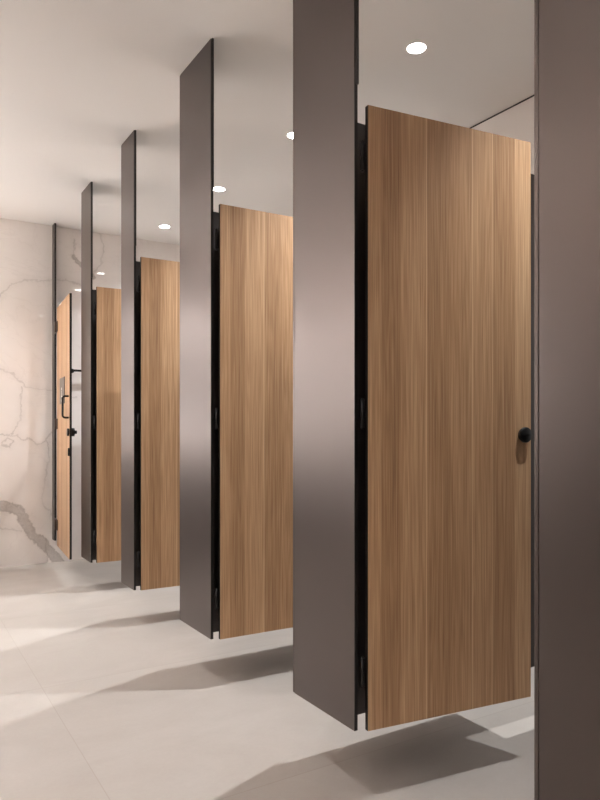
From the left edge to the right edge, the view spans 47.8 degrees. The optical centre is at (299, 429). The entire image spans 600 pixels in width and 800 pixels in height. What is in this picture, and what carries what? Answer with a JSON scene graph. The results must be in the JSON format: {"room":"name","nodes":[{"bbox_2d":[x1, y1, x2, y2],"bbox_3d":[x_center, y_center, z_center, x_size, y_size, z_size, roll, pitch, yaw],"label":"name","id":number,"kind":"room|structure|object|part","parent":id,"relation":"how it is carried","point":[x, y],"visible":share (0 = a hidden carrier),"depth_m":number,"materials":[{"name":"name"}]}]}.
{"room":"public restroom","nodes":[
{"label":"public restroom","id":0,"kind":"room"},
{"bbox_2d":[0,218,179,567],"bbox_3d":[-2.656,-0.269,5.328,4.563,2.860,0.100,0,0,-32],"label":"wall","id":1,"kind":"structure","parent":0,"point":[25,247],"depth_m":5.57,"materials":[{"name":"white stone"}]},
{"bbox_2d":[52,223,55,540],"bbox_3d":[-2.031,-0.395,5.602,0.015,2.608,0.090,0,0,-32],"label":"wall post","id":2,"kind":"object","parent":1,"relation":"attached to","point":[54,224],"visible":1,"depth_m":5.59,"materials":[{"name":"black metal"}]},
{"bbox_2d":[54,293,76,559],"bbox_3d":[-1.830,-0.026,5.212,0.106,1.910,0.806,0,0,-27],"label":"door","id":3,"kind":"structure","parent":1,"relation":"in","point":[62,326],"depth_m":5.07,"materials":[{"name":"brown laminate"}]},
{"bbox_3d":[-1.811,-0.299,5.162,0.006,0.200,0.250,0,0,-27],"label":"sign plate","id":4,"kind":"part","parent":3,"relation":"part of","materials":[{"name":"grey metal"}]},
{"bbox_3d":[-1.795,-0.026,5.154,0.016,1.910,0.670,0,0,-27],"label":"door","id":5,"kind":"part","parent":3,"relation":"part of","materials":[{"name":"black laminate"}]},
{"bbox_3d":[-1.690,-0.166,4.875,0.048,0.170,0.015,0,0,-27],"label":"pull handle","id":6,"kind":"part","parent":3,"relation":"part of","materials":[{"name":"black metal"}]},
{"bbox_3d":[-1.634,0.016,4.900,0.040,0.060,0.060,0,0,-27],"label":"turn knob","id":7,"kind":"part","parent":3,"relation":"part of","materials":[{"name":"black metal"}]},
{"bbox_2d":[0,559,533,799],"bbox_3d":[-0.643,1.176,2.058,4.763,0.150,7.780,0,0,-32],"label":"floor","id":8,"kind":"structure","parent":0,"point":[106,693],"depth_m":2.58,"materials":[{"name":"tile"}]},
{"bbox_2d":[0,0,533,244],"bbox_3d":[-0.643,-1.749,2.058,4.763,0.100,7.780,0,0,-32],"label":"ceiling","id":9,"kind":"structure","parent":0,"point":[78,77],"depth_m":3.34,"materials":[{"name":"white paint"}]},
{"bbox_2d":[81,182,92,562],"bbox_3d":[-1.490,-0.395,4.752,0.021,2.608,0.272,0,0,-32],"label":"panel","id":10,"kind":"object","parent":9,"relation":"attached to","point":[87,194],"visible":1,"depth_m":4.71,"materials":[{"name":"grey metal"}]},
{"bbox_3d":[-1.562,-0.395,4.861,0.011,2.608,0.012,0,0,-32],"label":"edge trim","id":11,"kind":"part","parent":10,"relation":"part of","materials":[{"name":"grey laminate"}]},
{"bbox_2d":[94,287,120,562],"bbox_3d":[-1.123,-0.036,4.794,0.657,1.890,0.034,0,0,-30],"label":"door","id":12,"kind":"structure","parent":10,"relation":"attached to","point":[107,307],"depth_m":4.68,"materials":[{"name":"brown laminate"}]},
{"bbox_2d":[121,130,135,589],"bbox_3d":[-0.995,-0.395,3.947,0.021,2.608,0.253,0,0,-32],"label":"panel","id":13,"kind":"object","parent":9,"relation":"attached to","point":[128,148],"visible":1,"depth_m":3.91,"materials":[{"name":"grey metal"}]},
{"bbox_3d":[-1.061,-0.395,4.048,0.011,2.608,0.012,0,0,-32],"label":"edge trim","id":14,"kind":"part","parent":13,"relation":"part of","materials":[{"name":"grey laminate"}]},
{"bbox_2d":[137,257,179,589],"bbox_3d":[-0.633,-0.036,3.999,0.657,1.890,0.034,0,0,-30],"label":"door","id":15,"kind":"structure","parent":13,"relation":"attached to","point":[158,282],"depth_m":3.89,"materials":[{"name":"brown laminate"}]},
{"bbox_2d":[180,38,213,638],"bbox_3d":[-0.472,-0.395,3.098,0.021,2.608,0.373,0,0,-32],"label":"panel","id":16,"kind":"object","parent":9,"relation":"attached to","point":[197,80],"visible":1,"depth_m":3.08,"materials":[{"name":"grey metal"}]},
{"bbox_2d":[215,204,292,638],"bbox_3d":[-0.078,-0.036,3.096,0.657,1.890,0.034,0,0,-29],"label":"door","id":17,"kind":"structure","parent":16,"relation":"attached to","point":[254,416],"depth_m":3.02,"materials":[{"name":"brown laminate"}]},
{"bbox_2d":[214,187,224,190],"bbox_3d":[-0.571,-1.698,4.778,0.088,0.002,0.088,0,0,-32],"label":"recessed light","id":18,"kind":"object","parent":9,"relation":"in","point":[215,188],"visible":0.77,"depth_m":4.78,"materials":[{"name":"white"}]},
{"bbox_2d":[287,132,292,138],"bbox_3d":[-0.031,-1.698,3.907,0.088,0.002,0.088,0,0,-32],"label":"recessed light","id":19,"kind":"object","parent":9,"relation":"in","point":[290,135],"visible":0.39,"depth_m":3.90,"materials":[{"name":"white"}]},
{"bbox_2d":[293,0,358,730],"bbox_3d":[0.080,-0.395,2.201,0.021,2.608,0.370,0,0,-32],"label":"panel","id":20,"kind":"object","parent":9,"relation":"attached to","point":[325,32],"visible":1,"depth_m":2.18,"materials":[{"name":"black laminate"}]},
{"bbox_3d":[-0.018,-0.395,2.352,0.011,2.608,0.012,0,0,-32],"label":"edge trim","id":21,"kind":"part","parent":20,"relation":"part of","materials":[{"name":"grey metal"}]},
{"bbox_2d":[360,105,531,730],"bbox_3d":[0.487,-0.036,2.175,0.657,1.890,0.034,0,0,-24],"label":"door","id":22,"kind":"structure","parent":20,"relation":"attached to","point":[445,411],"depth_m":2.16,"materials":[{"name":"brown laminate"}]},
{"bbox_3d":[0.759,0.017,2.289,0.052,0.052,0.018,0,0,-25],"label":"lock knob","id":23,"kind":"part","parent":22,"relation":"part of","materials":[{"name":"black metal"}]},
{"bbox_2d":[406,42,425,53],"bbox_3d":[0.518,-1.698,3.014,0.088,0.002,0.088,0,0,-32],"label":"recessed light","id":24,"kind":"object","parent":9,"relation":"in","point":[414,48],"visible":1,"depth_m":3.01,"materials":[{"name":"white"}]},
{"bbox_2d":[534,0,599,799],"bbox_3d":[0.622,-0.395,1.320,0.021,2.608,0.390,0,0,-32],"label":"panel","id":25,"kind":"object","parent":9,"relation":"attached to","point":[566,32],"visible":1,"depth_m":1.41,"materials":[{"name":"black laminate"}]},
{"bbox_3d":[0.519,-0.395,1.480,0.011,2.608,0.012,0,0,-32],"label":"edge trim","id":26,"kind":"part","parent":25,"relation":"part of","materials":[{"name":"grey laminate"}]},
{"bbox_2d":[471,96,533,173],"bbox_3d":[1.342,-0.269,3.280,0.100,2.860,7.580,0,0,-32],"label":"wall","id":27,"kind":"structure","parent":0,"point":[517,122],"depth_m":3.53,"materials":[{"name":"white paint"}]},
{"bbox_2d":[93,290,95,559],"bbox_3d":[-0.832,-0.036,5.201,1.587,1.890,0.153,0,0,-32],"label":"door frame","id":28,"kind":"structure","parent":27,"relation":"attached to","point":[94,291],"depth_m":4.74,"materials":[{"name":"black metal"}]},
{"bbox_2d":[136,261,139,585],"bbox_3d":[-0.337,-0.036,4.396,1.587,1.890,0.134,0,0,-32],"label":"door frame","id":29,"kind":"structure","parent":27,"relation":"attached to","point":[137,262],"depth_m":3.94,"materials":[{"name":"black metal"}]},
{"bbox_2d":[213,212,218,631],"bbox_3d":[0.186,-0.036,3.547,1.587,1.890,0.254,0,0,-32],"label":"door frame","id":30,"kind":"structure","parent":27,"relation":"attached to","point":[215,214],"depth_m":3.05,"materials":[{"name":"black metal"}]},
{"bbox_2d":[358,123,533,714],"bbox_3d":[0.738,-0.036,2.650,1.587,1.890,0.251,0,0,-32],"label":"door frame","id":31,"kind":"structure","parent":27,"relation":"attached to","point":[361,127],"depth_m":2.17,"materials":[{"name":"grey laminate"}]},
{"bbox_2d":[470,95,533,127],"bbox_3d":[1.298,-1.696,3.253,0.004,0.006,7.580,0,0,-32],"label":"trim","id":32,"kind":"structure","parent":27,"relation":"attached to","point":[532,95],"depth_m":3.60,"materials":[{"name":"black metal"}]}
]}

